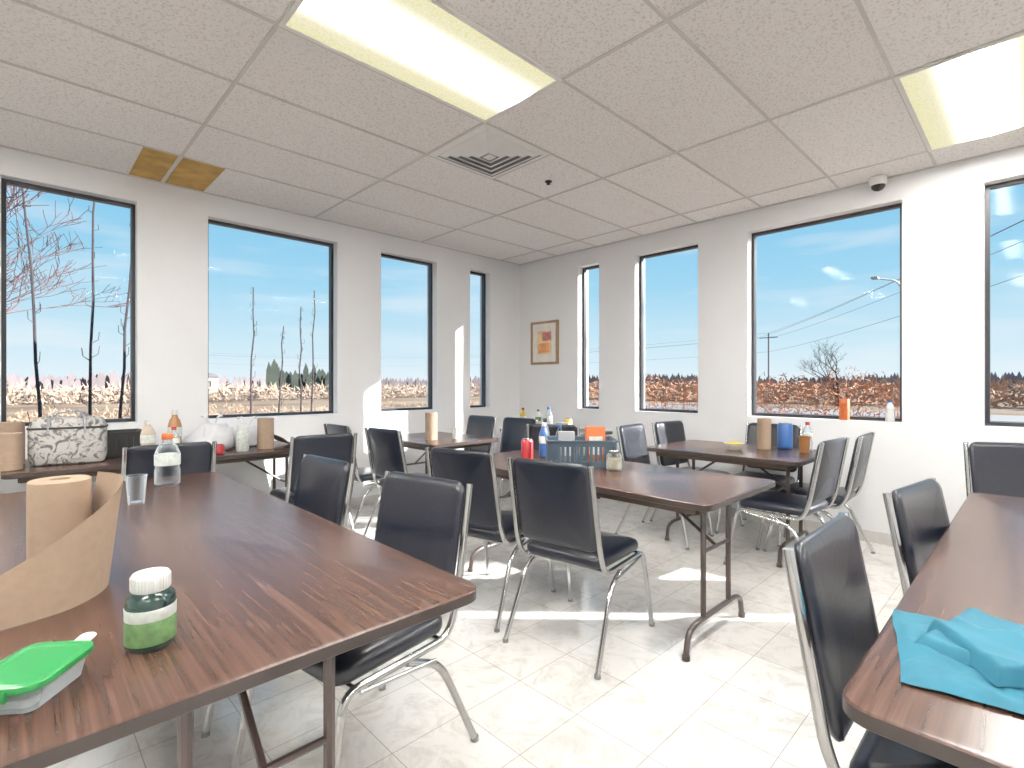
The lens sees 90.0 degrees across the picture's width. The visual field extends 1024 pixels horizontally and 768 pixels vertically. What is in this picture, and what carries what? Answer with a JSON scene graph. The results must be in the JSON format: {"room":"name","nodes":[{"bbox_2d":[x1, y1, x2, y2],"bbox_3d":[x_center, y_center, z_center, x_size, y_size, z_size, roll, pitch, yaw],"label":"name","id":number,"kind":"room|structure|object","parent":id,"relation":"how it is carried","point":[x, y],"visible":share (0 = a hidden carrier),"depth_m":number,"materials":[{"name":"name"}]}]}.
{"room":"common room","nodes":[
{"label":"common room","id":0,"kind":"room"},
{"bbox_2d":[0,147,519,497],"bbox_3d":[-2.894,-0.175,4.103,8.560,2.850,0.200,0,0,-44],"label":"wall","id":1,"kind":"structure","parent":0,"point":[171,222],"depth_m":4.81,"materials":[{"name":"paint"}]},
{"bbox_2d":[1,178,134,425],"bbox_3d":[-3.246,-0.557,3.782,0.747,1.705,0.050,0,0,-44],"label":"frame","id":2,"kind":"object","parent":1,"relation":"attached to","point":[4,182],"visible":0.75,"depth_m":3.64,"materials":[{"name":"metal"}]},
{"bbox_2d":[208,219,332,417],"bbox_3d":[-2.223,-0.557,4.775,1.138,1.705,0.050,0,0,-44],"label":"frame","id":3,"kind":"object","parent":1,"relation":"attached to","point":[213,222],"visible":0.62,"depth_m":4.93,"materials":[{"name":"metal"}]},
{"bbox_2d":[381,253,431,410],"bbox_3d":[-1.208,-0.557,5.759,0.725,1.705,0.050,0,0,-44],"label":"frame","id":4,"kind":"object","parent":1,"relation":"attached to","point":[429,265],"visible":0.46,"depth_m":5.98,"materials":[{"name":"metal"}]},
{"bbox_2d":[350,477,507,507],"bbox_3d":[-2.824,1.205,4.023,8.148,0.090,0.012,0,0,-44],"label":"baseboard","id":5,"kind":"structure","parent":1,"relation":"attached to","point":[371,499],"depth_m":5.29,"materials":[{"name":"plastic"}]},
{"bbox_2d":[470,271,485,407],"bbox_3d":[-0.475,-0.557,6.470,0.332,1.705,0.050,0,0,-44],"label":"frame","id":6,"kind":"object","parent":1,"relation":"attached to","point":[471,272],"visible":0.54,"depth_m":6.56,"materials":[{"name":"metal"}]},
{"bbox_2d":[46,480,902,767],"bbox_3d":[0.017,1.325,1.103,8.560,0.150,8.560,0,0,-44],"label":"floor","id":7,"kind":"structure","parent":0,"point":[534,699],"depth_m":2.13,"materials":[{"name":"tile"}]},
{"bbox_2d":[1,441,289,489],"bbox_3d":[-2.475,0.880,3.757,1.800,0.740,0.740,0,0,-44],"label":"folding table","id":8,"kind":"object","parent":7,"relation":"on","point":[281,449],"visible":0.21,"depth_m":3.28,"materials":[{"name":"brown wood"}]},
{"bbox_2d":[0,432,22,471],"bbox_3d":[-2.981,0.400,3.030,0.130,0.220,0.130,0,0,-44],"label":"paper towel roll","id":9,"kind":"object","parent":8,"relation":"on","point":[11,443],"visible":1,"depth_m":2.99,"materials":[{"name":"paper"}]},
{"bbox_2d":[0,421,24,463],"bbox_3d":[-3.162,0.375,3.230,0.130,0.270,0.130,0,0,-44],"label":"paper towel roll","id":10,"kind":"object","parent":8,"relation":"on","point":[14,426],"visible":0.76,"depth_m":3.21,"materials":[{"name":"paper"}]},
{"bbox_2d":[26,410,107,465],"bbox_3d":[-2.863,0.341,3.311,0.391,0.338,0.222,0,0,-34],"label":"lunch bag","id":11,"kind":"object","parent":8,"relation":"on","point":[55,440],"visible":1,"depth_m":3.23,"materials":[{"name":"fabric"}]},
{"bbox_2d":[106,428,141,457],"bbox_3d":[-2.830,0.422,3.663,0.242,0.176,0.321,0,0,41],"label":"wire basket","id":12,"kind":"object","parent":8,"relation":"on","point":[117,439],"visible":0.38,"depth_m":3.63,"materials":[{"name":"metal"}]},
{"bbox_2d":[140,420,155,445],"bbox_3d":[-2.520,0.380,3.546,0.092,0.260,0.092,0,0,-44],"label":"lotion bottle","id":13,"kind":"object","parent":8,"relation":"on","point":[148,435],"visible":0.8,"depth_m":3.52,"materials":[{"name":"plastic"}]},
{"bbox_2d":[167,410,181,443],"bbox_3d":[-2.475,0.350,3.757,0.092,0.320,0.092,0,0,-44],"label":"juice bottle","id":14,"kind":"object","parent":8,"relation":"on","point":[174,421],"visible":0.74,"depth_m":3.73,"materials":[{"name":"plastic"}]},
{"bbox_2d":[182,414,234,449],"bbox_3d":[-2.354,0.375,3.990,0.362,0.270,0.371,0,0,-44],"label":"plastic bag","id":15,"kind":"object","parent":8,"relation":"on","point":[209,432],"visible":0.82,"depth_m":3.91,"materials":[{"name":"plastic"}]},
{"bbox_2d":[216,444,224,453],"bbox_3d":[-2.150,0.474,3.738,0.090,0.071,0.090,0,0,-44],"label":"bowl","id":16,"kind":"object","parent":8,"relation":"on","point":[220,447],"visible":0.62,"depth_m":3.72,"materials":[{"name":"plastic"}]},
{"bbox_2d":[236,424,248,451],"bbox_3d":[-2.048,0.410,3.892,0.090,0.200,0.090,0,0,-44],"label":"jar","id":17,"kind":"object","parent":8,"relation":"on","point":[242,433],"visible":1,"depth_m":3.86,"materials":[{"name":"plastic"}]},
{"bbox_2d":[233,416,257,445],"bbox_3d":[-2.217,0.389,4.246,0.273,0.241,0.271,0,0,-44],"label":"plastic bag","id":18,"kind":"object","parent":8,"relation":"on","point":[252,429],"visible":0.38,"depth_m":4.19,"materials":[{"name":"plastic"}]},
{"bbox_2d":[257,418,273,448],"bbox_3d":[-1.947,0.390,4.046,0.120,0.240,0.120,0,0,-44],"label":"paper towel roll","id":19,"kind":"object","parent":8,"relation":"on","point":[265,426],"visible":1,"depth_m":4.00,"materials":[{"name":"paper"}]},
{"bbox_2d":[274,435,289,443],"bbox_3d":[-1.859,0.459,4.229,0.200,0.100,0.240,0,0,-44],"label":"paper sheet","id":20,"kind":"object","parent":8,"relation":"on","point":[278,438],"visible":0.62,"depth_m":4.18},
{"bbox_2d":[121,441,216,480],"bbox_3d":[-2.202,0.800,3.218,0.530,0.900,0.627,0,0,-44],"label":"dining chair","id":21,"kind":"object","parent":7,"relation":"on","point":[196,457],"visible":0.22,"depth_m":2.99,"materials":[{"name":"leather"}]},
{"bbox_2d":[0,472,475,767],"bbox_3d":[-1.242,0.880,1.812,0.950,0.740,2.390,0,0,-44],"label":"folding table","id":22,"kind":"object","parent":7,"relation":"on","point":[268,588],"visible":0.83,"depth_m":1.17,"materials":[{"name":"brown wood"}]},
{"bbox_2d":[0,640,93,714],"bbox_3d":[-0.790,0.483,0.843,0.120,0.052,0.158,0,0,-6],"label":"food container","id":23,"kind":"object","parent":22,"relation":"on","point":[32,672],"visible":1,"depth_m":0.83,"materials":[{"name":"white plastic"}]},
{"bbox_2d":[0,471,122,629],"bbox_3d":[-1.099,0.377,1.179,0.249,0.266,0.518,0,0,-11],"label":"paper towel roll","id":24,"kind":"object","parent":22,"relation":"on","point":[70,540],"visible":1,"depth_m":1.22,"materials":[{"name":"paper"}]},
{"bbox_2d":[75,632,96,640],"bbox_3d":[-0.842,0.507,0.980,0.030,0.006,0.132,0,0,-14],"label":"plastic spoon","id":25,"kind":"object","parent":22,"relation":"on","point":[89,635],"visible":0.3,"depth_m":1.02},
{"bbox_2d":[125,474,147,504],"bbox_3d":[-1.600,0.450,2.181,0.080,0.120,0.080,0,0,-44],"label":"plastic cup","id":26,"kind":"object","parent":22,"relation":"on","point":[138,501],"visible":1,"depth_m":2.19,"materials":[{"name":"clear"}]},
{"bbox_2d":[123,567,176,654],"bbox_3d":[-0.706,0.439,1.001,0.085,0.142,0.085,0,0,-44],"label":"bottle","id":27,"kind":"object","parent":22,"relation":"on","point":[150,607],"visible":1,"depth_m":0.97,"materials":[{"name":"green plastic"}]},
{"bbox_2d":[154,433,180,486],"bbox_3d":[-1.736,0.380,2.579,0.112,0.260,0.112,0,0,-44],"label":"water bottle","id":28,"kind":"object","parent":22,"relation":"on","point":[170,458],"visible":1,"depth_m":2.55,"materials":[{"name":"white plastic"}]},
{"bbox_2d":[201,454,355,737],"bbox_3d":[-1.073,0.800,2.207,0.530,0.900,0.627,0,0,42],"label":"dining chair","id":29,"kind":"object","parent":7,"relation":"on","point":[324,487],"visible":0.22,"depth_m":2.35,"materials":[{"name":"black leather"}]},
{"bbox_2d":[270,433,356,531],"bbox_3d":[-1.501,0.800,3.787,0.530,0.900,0.627,0,0,-42],"label":"dining chair","id":30,"kind":"object","parent":7,"relation":"on","point":[339,446],"visible":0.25,"depth_m":3.55,"materials":[{"name":"leather"}]},
{"bbox_2d":[323,423,383,529],"bbox_3d":[-1.299,0.800,4.619,0.627,0.900,0.530,0,0,-44],"label":"dining chair","id":31,"kind":"object","parent":7,"relation":"on","point":[362,474],"visible":0.38,"depth_m":4.38,"materials":[{"name":"black leather"}]},
{"bbox_2d":[231,471,478,767],"bbox_3d":[-0.509,0.800,1.711,0.530,0.900,0.627,0,0,37],"label":"dining chair","id":32,"kind":"object","parent":7,"relation":"on","point":[420,516],"visible":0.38,"depth_m":1.78,"materials":[{"name":"black leather"}]},
{"bbox_2d":[363,427,427,535],"bbox_3d":[-0.823,0.800,4.243,0.530,0.900,0.627,0,0,41],"label":"dining chair","id":33,"kind":"object","parent":7,"relation":"on","point":[385,447],"visible":0.47,"depth_m":4.04,"materials":[{"name":"black leather"}]},
{"bbox_2d":[402,432,498,473],"bbox_3d":[-0.732,0.880,4.891,0.780,0.740,1.000,0,0,-44],"label":"folding table","id":34,"kind":"object","parent":7,"relation":"on","point":[444,439],"visible":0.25,"depth_m":4.66,"materials":[{"name":"brown wood"}]},
{"bbox_2d":[425,412,436,440],"bbox_3d":[-0.735,0.385,4.665,0.110,0.250,0.110,0,0,-44],"label":"paper towel roll","id":35,"kind":"object","parent":34,"relation":"on","point":[430,417],"visible":1,"depth_m":4.62,"materials":[{"name":"paper"}]},
{"bbox_2d":[452,428,458,438],"bbox_3d":[-0.528,0.460,4.782,0.074,0.100,0.074,0,0,-44],"label":"paper cup","id":36,"kind":"object","parent":34,"relation":"on","point":[455,431],"visible":1,"depth_m":4.75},
{"bbox_2d":[431,415,496,464],"bbox_3d":[-0.542,0.800,5.465,0.627,0.900,0.530,0,0,-44],"label":"dining chair","id":37,"kind":"object","parent":7,"relation":"on","point":[478,425],"visible":0.22,"depth_m":5.61,"materials":[{"name":"black leather"}]},
{"bbox_2d":[425,447,555,632],"bbox_3d":[-0.119,0.800,2.972,0.530,0.900,0.627,0,0,34],"label":"dining chair","id":38,"kind":"object","parent":7,"relation":"on","point":[488,522],"visible":0.53,"depth_m":2.71,"materials":[{"name":"black leather"}]},
{"bbox_2d":[497,417,537,506],"bbox_3d":[-0.110,0.800,5.078,0.530,0.900,0.627,0,0,41],"label":"dining chair","id":39,"kind":"object","parent":7,"relation":"on","point":[514,430],"visible":0.23,"depth_m":5.30,"materials":[{"name":"black leather"}]},
{"bbox_2d":[526,424,579,454],"bbox_3d":[0.435,0.800,4.730,0.530,0.900,0.627,0,0,16],"label":"dining chair","id":40,"kind":"object","parent":7,"relation":"on","point":[533,432],"visible":0.11,"depth_m":4.45,"materials":[{"name":"black leather"}]},
{"bbox_2d":[500,429,612,498],"bbox_3d":[0.475,0.880,5.686,0.700,0.740,1.100,0,0,-44],"label":"folding table","id":41,"kind":"object","parent":7,"relation":"on","point":[582,431],"visible":0.09,"depth_m":5.50,"materials":[{"name":"brown wood"}]},
{"bbox_2d":[520,408,525,417],"bbox_3d":[0.124,0.390,5.832,0.071,0.240,0.071,0,0,-44],"label":"bottle","id":42,"kind":"object","parent":41,"relation":"on","point":[522,414],"visible":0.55,"depth_m":5.81,"materials":[{"name":"yellow plastic"}]},
{"bbox_2d":[535,409,540,423],"bbox_3d":[0.301,0.400,5.865,0.071,0.220,0.071,0,0,-44],"label":"condiment bottle","id":43,"kind":"object","parent":41,"relation":"on","point":[538,415],"visible":0.73,"depth_m":5.84,"materials":[{"name":"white plastic"}]},
{"bbox_2d":[502,457,654,679],"bbox_3d":[0.347,0.800,2.563,0.530,0.900,0.627,0,0,38],"label":"dining chair","id":44,"kind":"object","parent":7,"relation":"on","point":[557,503],"visible":1,"depth_m":2.36,"materials":[{"name":"black leather"}]},
{"bbox_2d":[468,450,774,661],"bbox_3d":[0.478,0.880,3.083,0.820,0.740,1.830,0,0,-44],"label":"folding table","id":45,"kind":"object","parent":7,"relation":"on","point":[682,491],"visible":0.66,"depth_m":2.57,"materials":[{"name":"brown wood"}]},
{"bbox_2d":[521,438,532,458],"bbox_3d":[0.102,0.440,3.442,0.080,0.141,0.080,0,0,-44],"label":"soda can","id":46,"kind":"object","parent":45,"relation":"on","point":[526,443],"visible":0.9,"depth_m":3.41,"materials":[{"name":"red metal"}]},
{"bbox_2d":[539,422,548,456],"bbox_3d":[0.224,0.390,3.589,0.071,0.240,0.071,0,0,-44],"label":"spray bottle","id":47,"kind":"object","parent":45,"relation":"on","point":[543,432],"visible":0.8,"depth_m":3.56,"materials":[{"name":"blue plastic"}]},
{"bbox_2d":[545,436,617,467],"bbox_3d":[0.430,0.427,3.260,0.441,0.166,0.293,0,0,2],"label":"plastic crate","id":48,"kind":"object","parent":45,"relation":"on","point":[553,445],"visible":0.78,"depth_m":3.13,"materials":[{"name":"blue plastic"}]},
{"bbox_2d":[558,431,574,461],"bbox_3d":[0.347,0.403,3.261,0.100,0.201,0.071,0,0,2],"label":"carton","id":49,"kind":"object","parent":48,"relation":"in","point":[562,435],"visible":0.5,"depth_m":3.23,"materials":[{"name":"white cardboard"}]},
{"bbox_2d":[585,426,604,461],"bbox_3d":[0.531,0.388,3.273,0.120,0.231,0.081,0,0,2],"label":"carton","id":50,"kind":"object","parent":48,"relation":"in","point":[592,433],"visible":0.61,"depth_m":3.23,"materials":[{"name":"cardboard"}]},
{"bbox_2d":[606,449,621,470],"bbox_3d":[0.605,0.450,3.039,0.090,0.120,0.090,0,0,-44],"label":"glass jar","id":51,"kind":"object","parent":45,"relation":"on","point":[612,463],"visible":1,"depth_m":3.01,"materials":[{"name":"white"}]},
{"bbox_2d":[615,423,709,549],"bbox_3d":[1.254,0.800,4.249,0.627,0.900,0.530,0,0,40],"label":"dining chair","id":52,"kind":"object","parent":7,"relation":"on","point":[632,440],"visible":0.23,"depth_m":4.36,"materials":[{"name":"black leather"}]},
{"bbox_2d":[650,420,743,536],"bbox_3d":[1.651,0.800,4.592,0.530,0.900,0.627,0,0,-38],"label":"dining chair","id":53,"kind":"object","parent":7,"relation":"on","point":[664,432],"visible":0.38,"depth_m":4.71,"materials":[{"name":"black leather"}]},
{"bbox_2d":[646,440,815,567],"bbox_3d":[1.758,0.880,4.018,0.820,0.740,1.140,0,0,-44],"label":"folding table","id":54,"kind":"object","parent":7,"relation":"on","point":[712,451],"visible":0.66,"depth_m":3.80,"materials":[{"name":"brown wood"}]},
{"bbox_2d":[724,441,743,449],"bbox_3d":[1.730,0.479,3.990,0.150,0.062,0.150,0,0,-44],"label":"bowl","id":55,"kind":"object","parent":54,"relation":"on","point":[732,445],"visible":1,"depth_m":3.95,"materials":[{"name":"ceramic"}]},
{"bbox_2d":[757,418,770,449],"bbox_3d":[1.970,0.390,4.001,0.100,0.240,0.100,0,0,-44],"label":"paper towel roll","id":56,"kind":"object","parent":54,"relation":"on","point":[763,424],"visible":1,"depth_m":3.96,"materials":[{"name":"paper"}]},
{"bbox_2d":[777,423,792,448],"bbox_3d":[2.155,0.409,4.041,0.110,0.201,0.110,0,0,-44],"label":"tin","id":57,"kind":"object","parent":54,"relation":"on","point":[784,430],"visible":1,"depth_m":4.00,"materials":[{"name":"blue metal"}]},
{"bbox_2d":[798,436,810,452],"bbox_3d":[2.180,0.450,3.814,0.084,0.120,0.084,0,0,-44],"label":"drink cup","id":58,"kind":"object","parent":54,"relation":"on","point":[804,441],"visible":1,"depth_m":3.79,"materials":[{"name":"paper"}]},
{"bbox_2d":[802,422,812,441],"bbox_3d":[2.266,0.400,3.926,0.071,0.220,0.071,0,0,-44],"label":"water bottle","id":59,"kind":"object","parent":54,"relation":"on","point":[806,423],"visible":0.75,"depth_m":3.90,"materials":[{"name":"white plastic"}]},
{"bbox_2d":[715,423,806,546],"bbox_3d":[2.100,0.800,4.322,0.627,0.900,0.530,0,0,-44],"label":"dining chair","id":60,"kind":"object","parent":7,"relation":"on","point":[751,429],"visible":0.31,"depth_m":4.36,"materials":[{"name":"black leather"}]},
{"bbox_2d":[723,437,849,564],"bbox_3d":[1.860,0.800,3.481,0.530,0.900,0.627,0,0,-40],"label":"dining chair","id":61,"kind":"object","parent":7,"relation":"on","point":[830,456],"visible":0.93,"depth_m":3.31,"materials":[{"name":"black leather"}]},
{"bbox_2d":[763,432,874,553],"bbox_3d":[2.276,0.800,3.801,0.627,0.900,0.530,0,0,44],"label":"dining chair","id":62,"kind":"object","parent":7,"relation":"on","point":[862,449],"visible":0.69,"depth_m":3.60,"materials":[{"name":"metal"}]},
{"bbox_2d":[782,512,958,767],"bbox_3d":[0.966,0.800,1.044,0.530,0.900,0.627,0,0,-44],"label":"dining chair","id":63,"kind":"object","parent":7,"relation":"on","point":[833,608],"visible":0.62,"depth_m":1.11,"materials":[{"name":"black leather"}]},
{"bbox_2d":[882,478,949,595],"bbox_3d":[1.577,0.800,1.552,0.530,0.900,0.627,0,0,-36],"label":"dining chair","id":64,"kind":"object","parent":7,"relation":"on","point":[917,515],"visible":0.28,"depth_m":1.70,"materials":[{"name":"black leather"}]},
{"bbox_2d":[843,493,1023,767],"bbox_3d":[1.653,0.880,1.311,2.300,0.740,0.880,0,0,-44],"label":"folding table","id":65,"kind":"object","parent":7,"relation":"on","point":[977,562],"visible":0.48,"depth_m":0.98,"materials":[{"name":"brown wood"}]},
{"bbox_2d":[892,607,1023,714],"bbox_3d":[0.963,0.481,0.893,0.488,0.052,0.418,0,0,39],"label":"cloth","id":66,"kind":"object","parent":65,"relation":"on","point":[977,655],"visible":1,"depth_m":0.91,"materials":[{"name":"fabric"}]},
{"bbox_2d":[963,442,1023,497],"bbox_3d":[2.869,0.800,2.765,0.530,0.900,0.627,0,0,21],"label":"dining chair","id":67,"kind":"object","parent":7,"relation":"on","point":[997,468],"visible":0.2,"depth_m":3.04,"materials":[{"name":"black leather"}]},
{"bbox_2d":[0,0,1023,263],"bbox_3d":[0.017,-1.650,1.103,8.560,0.100,8.560,0,0,-44],"label":"ceiling","id":68,"kind":"structure","parent":0,"point":[786,56],"depth_m":2.94,"materials":[{"name":"tile"}]},
{"bbox_2d":[129,147,178,181],"bbox_3d":[-2.628,-1.598,3.745,0.202,0.004,0.625,0,0,-44],"label":"tile","id":69,"kind":"structure","parent":68,"relation":"attached to","point":[151,164],"depth_m":3.72,"materials":[{"name":"tile"}]},
{"bbox_2d":[165,158,224,191],"bbox_3d":[-2.438,-1.598,3.928,0.270,0.004,0.625,0,0,-44],"label":"tile","id":70,"kind":"structure","parent":68,"relation":"attached to","point":[192,174],"depth_m":3.90,"materials":[{"name":"tile"}]},
{"bbox_2d":[278,0,561,122],"bbox_3d":[-0.386,-1.594,2.475,1.220,0.012,0.610,0,0,-44],"label":"housing","id":71,"kind":"object","parent":68,"relation":"attached to","point":[297,3],"visible":1,"depth_m":2.47,"materials":[{"name":"white metal"}]},
{"bbox_2d":[286,0,554,119],"bbox_3d":[-0.386,-1.595,2.475,1.176,0.005,0.566,0,0,-44],"label":"lens","id":72,"kind":"object","parent":71,"relation":"attached to","point":[419,43],"visible":1,"depth_m":2.43,"materials":[{"name":"plastic"}]},
{"bbox_2d":[430,124,549,178],"bbox_3d":[-0.158,-1.587,3.560,0.600,0.026,0.600,0,0,-44],"label":"ceiling vent","id":73,"kind":"object","parent":68,"relation":"in","point":[486,150],"visible":1,"depth_m":3.51,"materials":[{"name":"white metal"}]},
{"bbox_2d":[869,175,886,190],"bbox_3d":[2.833,-1.542,3.960,0.128,0.103,0.116,0,0,-44],"label":"security camera","id":74,"kind":"object","parent":68,"relation":"attached to","point":[877,183],"visible":1,"depth_m":3.92,"materials":[{"name":"white plastic"}]},
{"bbox_2d":[893,32,1023,151],"bbox_3d":[2.633,-1.594,2.867,1.220,0.012,0.610,0,0,-44],"label":"housing","id":75,"kind":"object","parent":68,"relation":"attached to","point":[897,80],"visible":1,"depth_m":2.77,"materials":[{"name":"white metal"}]},
{"bbox_2d":[900,36,1023,149],"bbox_3d":[2.633,-1.595,2.867,1.176,0.005,0.566,0,0,-44],"label":"lens","id":76,"kind":"object","parent":75,"relation":"attached to","point":[978,94],"visible":1,"depth_m":2.82,"materials":[{"name":"plastic"}]},
{"bbox_2d":[520,147,1023,533],"bbox_3d":[3.087,-0.175,3.942,0.200,2.850,8.360,0,0,-44],"label":"wall","id":77,"kind":"structure","parent":0,"point":[943,207],"depth_m":4.36,"materials":[{"name":"paint"}]},
{"bbox_2d":[0,0,1023,264],"bbox_3d":[0.017,-1.597,1.103,8.160,0.006,8.160,0,0,-44],"label":"grid","id":78,"kind":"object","parent":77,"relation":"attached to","point":[649,3],"depth_m":3.25,"materials":[{"name":"metal"}]},
{"bbox_2d":[531,320,558,364],"bbox_3d":[0.414,-0.525,6.532,0.030,0.550,0.460,0,0,-44],"label":"framed picture","id":79,"kind":"object","parent":77,"relation":"attached to","point":[544,334],"visible":1,"depth_m":6.51,"materials":[{"name":"brown wood"}]},
{"bbox_2d":[583,265,598,408],"bbox_3d":[0.984,-0.557,6.130,0.050,1.705,0.310,0,0,-44],"label":"frame","id":80,"kind":"object","parent":77,"relation":"attached to","point":[585,269],"visible":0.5,"depth_m":6.21,"materials":[{"name":"metal"}]},
{"bbox_2d":[640,245,697,412],"bbox_3d":[1.677,-0.557,5.416,0.050,1.705,0.719,0,0,-44],"label":"frame","id":81,"kind":"object","parent":77,"relation":"attached to","point":[642,258],"visible":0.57,"depth_m":5.64,"materials":[{"name":"metal"}]},
{"bbox_2d":[710,506,892,545],"bbox_3d":[2.941,1.205,3.940,0.012,0.090,8.160,0,0,-44],"label":"baseboard","id":82,"kind":"structure","parent":77,"relation":"attached to","point":[873,536],"depth_m":4.33,"materials":[{"name":"plastic"}]},
{"bbox_2d":[752,203,901,421],"bbox_3d":[2.661,-0.557,4.402,0.050,1.705,1.147,0,0,-44],"label":"frame","id":83,"kind":"object","parent":77,"relation":"attached to","point":[899,205],"visible":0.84,"depth_m":4.46,"materials":[{"name":"metal"}]},
{"bbox_2d":[839,399,849,419],"bbox_3d":[2.738,0.210,4.216,0.071,0.171,0.060,0,0,-44],"label":"carton","id":84,"kind":"object","parent":77,"relation":"on","point":[844,404],"visible":1,"depth_m":4.19,"materials":[{"name":"cardboard"}]},
{"bbox_2d":[885,400,894,421],"bbox_3d":[2.953,0.210,4.000,0.061,0.170,0.061,0,0,-44],"label":"lotion bottle","id":85,"kind":"object","parent":77,"relation":"on","point":[889,410],"visible":1,"depth_m":3.98,"materials":[{"name":"white plastic"}]},
{"bbox_2d":[985,178,1023,426],"bbox_3d":[3.633,-0.557,3.400,0.050,1.705,0.722,0,0,-44],"label":"frame","id":86,"kind":"object","parent":77,"relation":"attached to","point":[988,188],"visible":1,"depth_m":3.63,"materials":[{"name":"metal"}]},
{"label":"outside","id":87,"kind":"structure","parent":0,"visible":0},
{"bbox_2d":[7,386,1023,422],"bbox_3d":[1.075,1.850,70.702,700.000,0.500,700.000,0,0,-44],"label":"ground","id":88,"kind":"structure","parent":87,"point":[287,404],"depth_m":39.96,"materials":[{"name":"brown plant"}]},
{"bbox_2d":[18,188,41,421],"bbox_3d":[-4.918,-0.230,5.254,0.208,3.701,0.132,0,0,-23],"label":"young sapling","id":89,"kind":"object","parent":88,"relation":"on","point":[24,206],"visible":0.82,"depth_m":5.25,"materials":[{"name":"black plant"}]},
{"bbox_2d":[7,185,129,313],"bbox_3d":[-6.642,-0.845,6.154,2.886,4.940,5.453,0,0,-25],"label":"bare tree","id":90,"kind":"object","parent":88,"relation":"on","point":[13,193],"visible":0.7,"depth_m":7.10,"materials":[{"name":"plant"}]},
{"bbox_2d":[79,202,99,415],"bbox_3d":[-4.848,-0.430,5.877,0.153,4.101,0.180,0,0,13],"label":"young sapling","id":91,"kind":"object","parent":88,"relation":"on","point":[91,342],"visible":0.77,"depth_m":5.89,"materials":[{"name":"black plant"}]},
{"bbox_2d":[118,225,129,418],"bbox_3d":[-4.449,-0.180,5.877,0.225,3.601,0.107,0,0,-33],"label":"young sapling","id":92,"kind":"object","parent":88,"relation":"on","point":[128,295],"visible":0.45,"depth_m":5.86,"materials":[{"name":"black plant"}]},
{"bbox_2d":[209,373,218,391],"bbox_3d":[-64.934,-0.300,101.408,10.600,3.800,8.600,0,0,-44],"label":"building","id":93,"kind":"structure","parent":88,"relation":"on","point":[212,377],"depth_m":101.58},
{"bbox_2d":[7,401,477,421],"bbox_3d":[-5.976,1.055,16.140,18.287,1.348,4.923,0,0,-36],"label":"thicket","id":94,"kind":"object","parent":88,"relation":"on","point":[231,406],"visible":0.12,"depth_m":13.92,"materials":[{"name":"plant"}]},
{"bbox_2d":[7,379,479,405],"bbox_3d":[-18.734,0.850,55.240,71.223,2.946,13.654,0,0,-40],"label":"thicket","id":95,"kind":"object","parent":88,"relation":"on","point":[221,391],"visible":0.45,"depth_m":45.34,"materials":[{"name":"plant"}]},
{"bbox_2d":[250,287,256,413],"bbox_3d":[-4.490,-0.030,8.882,0.134,3.300,0.130,0,0,-8],"label":"young sapling","id":96,"kind":"object","parent":88,"relation":"on","point":[254,335],"visible":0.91,"depth_m":8.85,"materials":[{"name":"brown plant"}]},
{"bbox_2d":[277,326,284,412],"bbox_3d":[-4.301,0.270,9.485,0.173,2.702,0.121,0,0,-44],"label":"young sapling","id":97,"kind":"object","parent":88,"relation":"on","point":[282,353],"visible":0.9,"depth_m":9.49,"materials":[{"name":"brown plant"}]},
{"bbox_2d":[265,359,328,391],"bbox_3d":[-44.383,-1.872,110.627,15.713,6.943,6.315,0,0,-44],"label":"stand","id":98,"kind":"object","parent":88,"relation":"on","point":[272,377],"visible":0.54,"depth_m":108.21,"materials":[{"name":"green plant"}]},
{"bbox_2d":[298,307,305,411],"bbox_3d":[-3.776,0.120,9.172,0.154,3.001,0.173,0,0,-44],"label":"young sapling","id":99,"kind":"object","parent":88,"relation":"on","point":[301,343],"visible":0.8,"depth_m":9.15,"materials":[{"name":"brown plant"}]},
{"bbox_2d":[309,290,316,410],"bbox_3d":[-3.766,-0.080,9.703,0.132,3.400,0.164,0,0,-2],"label":"young sapling","id":100,"kind":"object","parent":88,"relation":"on","point":[314,312],"visible":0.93,"depth_m":9.71,"materials":[{"name":"brown plant"}]},
{"bbox_2d":[7,370,1023,391],"bbox_3d":[5.117,-1.109,89.010,212.681,5.418,201.274,0,0,-44],"label":"woodland","id":101,"kind":"object","parent":88,"relation":"on","point":[101,380],"visible":0.28,"depth_m":138.63,"materials":[{"name":"plant"}]},
{"bbox_2d":[209,220,1023,394],"bbox_3d":[-8.443,-2.980,72.615,61.174,9.160,136.000,0,0,-44],"label":"power line","id":102,"kind":"object","parent":88,"relation":"on","point":[768,337],"visible":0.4,"depth_m":43.63,"materials":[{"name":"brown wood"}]},
{"bbox_2d":[588,365,899,417],"bbox_3d":[5.621,0.620,13.459,8.812,2.182,5.266,0,0,40],"label":"hedge","id":103,"kind":"object","parent":88,"relation":"on","point":[874,381],"visible":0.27,"depth_m":12.36,"materials":[{"name":"orange plant"}]},
{"bbox_2d":[588,374,1023,407],"bbox_3d":[24.238,0.630,42.773,49.190,3.476,12.196,0,0,40],"label":"thicket","id":104,"kind":"object","parent":88,"relation":"on","point":[1010,399],"visible":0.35,"depth_m":40.83,"materials":[{"name":"orange plant"}]},
{"bbox_2d":[796,340,845,407],"bbox_3d":[21.129,-0.741,35.380,2.929,4.754,3.596,0,0,19],"label":"bare tree","id":105,"kind":"object","parent":88,"relation":"on","point":[824,350],"visible":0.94,"depth_m":34.61,"materials":[{"name":"brown plant"}]},
{"bbox_2d":[871,276,899,286],"bbox_3d":[16.680,-1.568,22.812,1.750,6.336,0.415,0,0,-15],"label":"street lamp","id":106,"kind":"object","parent":88,"relation":"on","point":[875,277],"visible":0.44,"depth_m":22.73,"materials":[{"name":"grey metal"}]},
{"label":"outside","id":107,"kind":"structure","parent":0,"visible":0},
{"bbox_2d":[104,402,1023,422],"bbox_3d":[1.831,1.590,-19.122,96.000,0.020,90.000,0,0,-44],"label":"road","id":108,"kind":"structure","parent":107,"point":[997,418],"depth_m":28.39,"materials":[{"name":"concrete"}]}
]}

